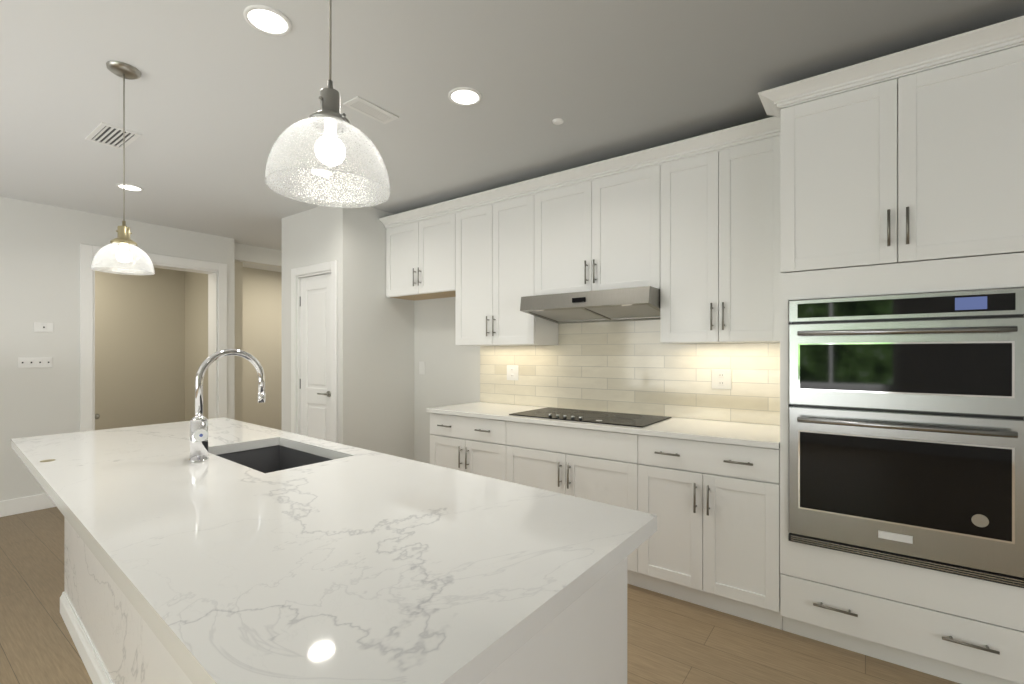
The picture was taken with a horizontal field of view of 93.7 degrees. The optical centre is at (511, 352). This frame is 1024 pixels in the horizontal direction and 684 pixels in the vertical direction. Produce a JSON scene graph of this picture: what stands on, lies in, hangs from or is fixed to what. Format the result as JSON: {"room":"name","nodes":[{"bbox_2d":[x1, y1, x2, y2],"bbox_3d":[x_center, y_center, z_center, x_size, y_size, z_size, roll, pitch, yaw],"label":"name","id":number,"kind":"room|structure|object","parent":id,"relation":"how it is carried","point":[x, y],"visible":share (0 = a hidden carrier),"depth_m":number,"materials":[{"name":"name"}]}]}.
{"room":"kitchen","nodes":[
{"label":"kitchen","id":0,"kind":"room"},
{"bbox_2d":[0,196,234,500],"bbox_3d":[-4.877,0.030,3.075,0.200,2.600,5.770,0,0,36],"label":"wall","id":1,"kind":"structure","parent":0,"point":[40,243],"depth_m":4.12,"materials":[{"name":"white paint"}]},
{"bbox_2d":[0,493,56,516],"bbox_3d":[-4.785,1.265,3.018,0.014,0.130,5.748,0,0,36],"label":"baseboard","id":2,"kind":"structure","parent":1,"relation":"attached to","point":[9,507],"depth_m":4.00,"materials":[{"name":"white paint"}]},
{"bbox_2d":[18,357,52,367],"bbox_3d":[-4.024,0.081,4.055,0.009,0.088,0.206,0,0,36],"label":"switch","id":3,"kind":"object","parent":1,"relation":"attached to","point":[23,362],"visible":1,"depth_m":4.05,"materials":[{"name":"white plastic"}]},
{"bbox_2d":[34,322,52,331],"bbox_3d":[-3.994,-0.220,4.096,0.010,0.085,0.120,0,0,36],"label":"switch","id":4,"kind":"object","parent":1,"relation":"attached to","point":[38,326],"visible":1,"depth_m":4.09,"materials":[{"name":"white plastic"}]},
{"bbox_2d":[80,244,226,431],"bbox_3d":[-3.571,0.177,4.833,0.218,2.305,1.220,0,0,36],"label":"door frame","id":5,"kind":"structure","parent":1,"relation":"attached to","point":[217,272],"depth_m":4.73,"materials":[{"name":"white paint"}]},
{"bbox_2d":[95,261,281,429],"bbox_3d":[-4.915,0.030,4.599,1.670,2.600,8.420,0,0,36],"label":"wall","id":6,"kind":"structure","parent":0,"point":[151,327],"depth_m":6.21,"materials":[{"name":"beige paint"}]},
{"bbox_2d":[235,243,281,267],"bbox_3d":[-2.545,-1.175,6.512,0.120,0.190,2.530,0,0,36],"label":"header beam","id":7,"kind":"structure","parent":0,"point":[244,253],"depth_m":5.75,"materials":[{"name":"white paint"}]},
{"bbox_2d":[282,199,413,459],"bbox_3d":[-1.003,0.030,5.308,0.970,2.600,2.640,0,0,36],"label":"wall","id":8,"kind":"structure","parent":0,"point":[376,330],"depth_m":4.22,"materials":[{"name":"white paint"}]},
{"bbox_2d":[291,260,337,442],"bbox_3d":[-1.706,0.280,4.244,0.700,2.100,0.128,0,0,36],"label":"door frame","id":9,"kind":"structure","parent":8,"relation":"attached to","point":[332,266],"depth_m":4.32,"materials":[{"name":"white paint"}]},
{"bbox_2d":[300,273,330,440],"bbox_3d":[-1.733,0.319,4.223,0.540,1.999,0.088,0,0,36],"label":"pantry door","id":10,"kind":"structure","parent":8,"relation":"in","point":[315,299],"depth_m":4.23,"materials":[{"name":"white paint"}]},
{"bbox_2d":[386,214,455,300],"bbox_3d":[-0.702,-0.804,4.181,0.848,0.612,0.372,0,0,36],"label":"upper cabinet","id":11,"kind":"object","parent":8,"relation":"attached to","point":[420,256],"visible":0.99,"depth_m":4.04,"materials":[{"name":"white paint"}]},
{"bbox_2d":[0,507,959,683],"bbox_3d":[-1.367,1.360,1.938,10.700,0.060,8.500,0,0,36],"label":"floor","id":12,"kind":"structure","parent":0,"point":[671,640],"depth_m":2.21,"materials":[{"name":"brown wood"}]},
{"bbox_2d":[11,417,656,683],"bbox_3d":[-1.030,0.872,1.780,2.976,0.916,0.958,0,0,40],"label":"kitchen island","id":13,"kind":"object","parent":12,"relation":"on","point":[278,556],"visible":0.95,"depth_m":1.07,"materials":[{"name":"stone"}]},
{"bbox_2d":[189,349,265,461],"bbox_3d":[-1.138,0.199,1.941,0.100,0.434,0.295,0,0,36],"label":"faucet","id":14,"kind":"object","parent":13,"relation":"on","point":[198,423],"visible":1,"depth_m":1.86,"materials":[{"name":"silver metal"}]},
{"bbox_2d":[430,413,506,480],"bbox_3d":[-0.164,0.888,3.623,0.720,0.884,0.632,0,0,36],"label":"base cabinet","id":15,"kind":"object","parent":12,"relation":"on","point":[473,445],"visible":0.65,"depth_m":3.37,"materials":[{"name":"white paint"}]},
{"bbox_2d":[426,402,779,448],"bbox_3d":[0.475,0.431,3.154,2.330,0.030,0.608,0,0,36],"label":"countertop","id":16,"kind":"structure","parent":15,"relation":"on","point":[725,432],"depth_m":2.72,"materials":[{"name":"white stone"}]},
{"bbox_2d":[509,407,671,427],"bbox_3d":[0.501,0.405,3.152,0.930,0.022,0.500,0,0,36],"label":"cooktop","id":17,"kind":"object","parent":16,"relation":"in","point":[612,418],"visible":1,"depth_m":3.10,"materials":[{"name":"black glass"}]},
{"bbox_2d":[506,421,642,587],"bbox_3d":[0.492,0.888,3.140,0.910,0.884,0.632,0,0,36],"label":"base cabinet","id":18,"kind":"object","parent":12,"relation":"on","point":[594,465],"visible":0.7,"depth_m":2.87,"materials":[{"name":"white paint"}]},
{"bbox_2d":[638,435,782,629],"bbox_3d":[1.136,0.888,2.666,0.688,0.884,0.632,0,0,36],"label":"base cabinet","id":19,"kind":"object","parent":12,"relation":"on","point":[715,544],"visible":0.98,"depth_m":2.42,"materials":[{"name":"white paint"}]},
{"bbox_2d":[780,45,1023,683],"bbox_3d":[1.759,0.095,2.208,0.855,2.470,0.632,0,0,36],"label":"tall cabinet","id":20,"kind":"object","parent":12,"relation":"on","point":[914,183],"visible":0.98,"depth_m":1.98,"materials":[{"name":"white paint"}]},
{"bbox_2d":[789,287,1023,587],"bbox_3d":[1.722,0.310,2.174,0.763,1.100,0.631,0,0,36],"label":"wall oven","id":21,"kind":"object","parent":20,"relation":"in","point":[906,412],"visible":1,"depth_m":1.94,"materials":[{"name":"grey metal"}]},
{"bbox_2d":[0,0,1023,271],"bbox_3d":[-1.367,-1.300,1.938,10.700,0.060,8.500,0,0,36],"label":"ceiling","id":22,"kind":"structure","parent":0,"point":[213,96],"depth_m":2.27,"materials":[{"name":"paint"}]},
{"bbox_2d":[85,122,141,149],"bbox_3d":[-2.335,-1.266,2.809,0.340,0.008,0.180,0,0,36],"label":"ceiling vent","id":23,"kind":"object","parent":22,"relation":"in","point":[107,134],"visible":0.96,"depth_m":2.80,"materials":[{"name":"white metal"}]},
{"bbox_2d":[91,61,153,270],"bbox_3d":[-1.735,-0.817,2.147,0.220,0.904,0.220,0,0,36],"label":"pendant light","id":24,"kind":"object","parent":22,"relation":"hanging from","point":[123,70],"visible":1,"depth_m":2.14,"materials":[{"name":"silver metal"}]},
{"bbox_2d":[116,183,142,190],"bbox_3d":[-2.922,-1.266,3.672,0.164,0.008,0.164,0,0,36],"label":"recessed light","id":25,"kind":"object","parent":22,"relation":"in","point":[130,187],"visible":0.91,"depth_m":3.67,"materials":[{"name":"white paint"}]},
{"bbox_2d":[243,5,291,35],"bbox_3d":[-0.931,-1.266,1.831,0.164,0.008,0.164,0,0,36],"label":"recessed light","id":26,"kind":"object","parent":22,"relation":"in","point":[265,19],"visible":1,"depth_m":1.83,"materials":[{"name":"white paint"}]},
{"bbox_2d":[309,168,333,176],"bbox_3d":[-1.333,-1.266,3.368,0.164,0.008,0.164,0,0,36],"label":"recessed light","id":27,"kind":"object","parent":22,"relation":"in","point":[322,172],"visible":1,"depth_m":3.37,"materials":[{"name":"white paint"}]},
{"bbox_2d":[265,0,389,189],"bbox_3d":[-0.430,-0.827,1.136,0.276,0.884,0.276,0,0,36],"label":"pendant light","id":28,"kind":"object","parent":22,"relation":"hanging from","point":[329,149],"visible":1,"depth_m":1.12,"materials":[{"name":"glass"}]},
{"bbox_2d":[343,96,398,123],"bbox_3d":[-0.732,-1.266,2.509,0.120,0.008,0.260,0,0,36],"label":"ceiling vent","id":29,"kind":"object","parent":22,"relation":"in","point":[357,103],"visible":1,"depth_m":2.50,"materials":[{"name":"white metal"}]},
{"bbox_2d":[448,87,481,105],"bbox_3d":[-0.232,-1.266,2.372,0.164,0.008,0.164,0,0,36],"label":"recessed light","id":30,"kind":"object","parent":22,"relation":"in","point":[465,96],"visible":1,"depth_m":2.37,"materials":[{"name":"white paint"}]},
{"bbox_2d":[552,118,563,124],"bbox_3d":[0.252,-1.264,2.628,0.064,0.011,0.064,0,0,36],"label":"ceiling detector","id":31,"kind":"object","parent":22,"relation":"attached to","point":[557,121],"depth_m":2.61,"materials":[{"name":"white plastic"}]},
{"bbox_2d":[414,297,779,463],"bbox_3d":[1.672,0.030,2.743,6.600,2.600,0.120,0,0,36],"label":"wall","id":32,"kind":"structure","parent":0,"point":[451,376],"depth_m":4.39,"materials":[{"name":"white paint"}]},
{"bbox_2d":[419,361,424,373],"bbox_3d":[-0.847,0.140,4.517,0.075,0.120,0.009,0,0,36],"label":"switch","id":33,"kind":"object","parent":32,"relation":"attached to","point":[421,364],"visible":1,"depth_m":4.51,"materials":[{"name":"white plastic"}]},
{"bbox_2d":[456,195,557,345],"bbox_3d":[-0.059,-0.585,3.707,0.750,1.050,0.372,0,0,36],"label":"upper cabinet","id":34,"kind":"object","parent":32,"relation":"attached to","point":[495,242],"visible":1,"depth_m":3.56,"materials":[{"name":"white paint"}]},
{"bbox_2d":[520,286,659,323],"bbox_3d":[0.558,-0.300,3.158,0.888,0.156,0.502,0,0,36],"label":"range hood","id":35,"kind":"object","parent":32,"relation":"attached to","point":[634,303],"visible":0.89,"depth_m":3.02,"materials":[{"name":"metal"}]},
{"bbox_2d":[534,166,659,295],"bbox_3d":[0.603,-0.745,3.220,0.894,0.730,0.372,0,0,36],"label":"upper cabinet","id":36,"kind":"object","parent":32,"relation":"attached to","point":[602,234],"visible":0.77,"depth_m":3.07,"materials":[{"name":"white paint"}]},
{"bbox_2d":[480,319,779,424],"bbox_3d":[0.664,0.019,3.402,2.316,0.794,0.010,0,0,36],"label":"tile backsplash","id":37,"kind":"structure","parent":32,"relation":"attached to","point":[610,366],"depth_m":3.27,"materials":[{"name":"white tile"}]},
{"bbox_2d":[507,365,517,379],"bbox_3d":[0.003,0.160,3.876,0.115,0.120,0.009,0,0,36],"label":"outlet","id":38,"kind":"object","parent":37,"relation":"attached to","point":[512,370],"visible":1,"depth_m":3.87,"materials":[{"name":"white plastic"}]},
{"bbox_2d":[712,369,731,388],"bbox_3d":[1.281,0.160,2.935,0.115,0.120,0.009,0,0,36],"label":"outlet","id":39,"kind":"object","parent":37,"relation":"attached to","point":[721,378],"visible":1,"depth_m":2.93,"materials":[{"name":"white plastic"}]},
{"bbox_2d":[379,16,1023,229],"bbox_3d":[0.479,-1.157,3.125,4.003,0.095,0.673,0,0,36],"label":"crown molding","id":40,"kind":"structure","parent":32,"relation":"attached to","point":[765,129],"depth_m":2.43,"materials":[{"name":"white paint"}]},
{"bbox_2d":[660,137,780,343],"bbox_3d":[1.225,-0.585,2.762,0.650,1.050,0.372,0,0,36],"label":"upper cabinet","id":41,"kind":"object","parent":32,"relation":"attached to","point":[720,272],"visible":0.98,"depth_m":2.63,"materials":[{"name":"white paint"}]}
]}

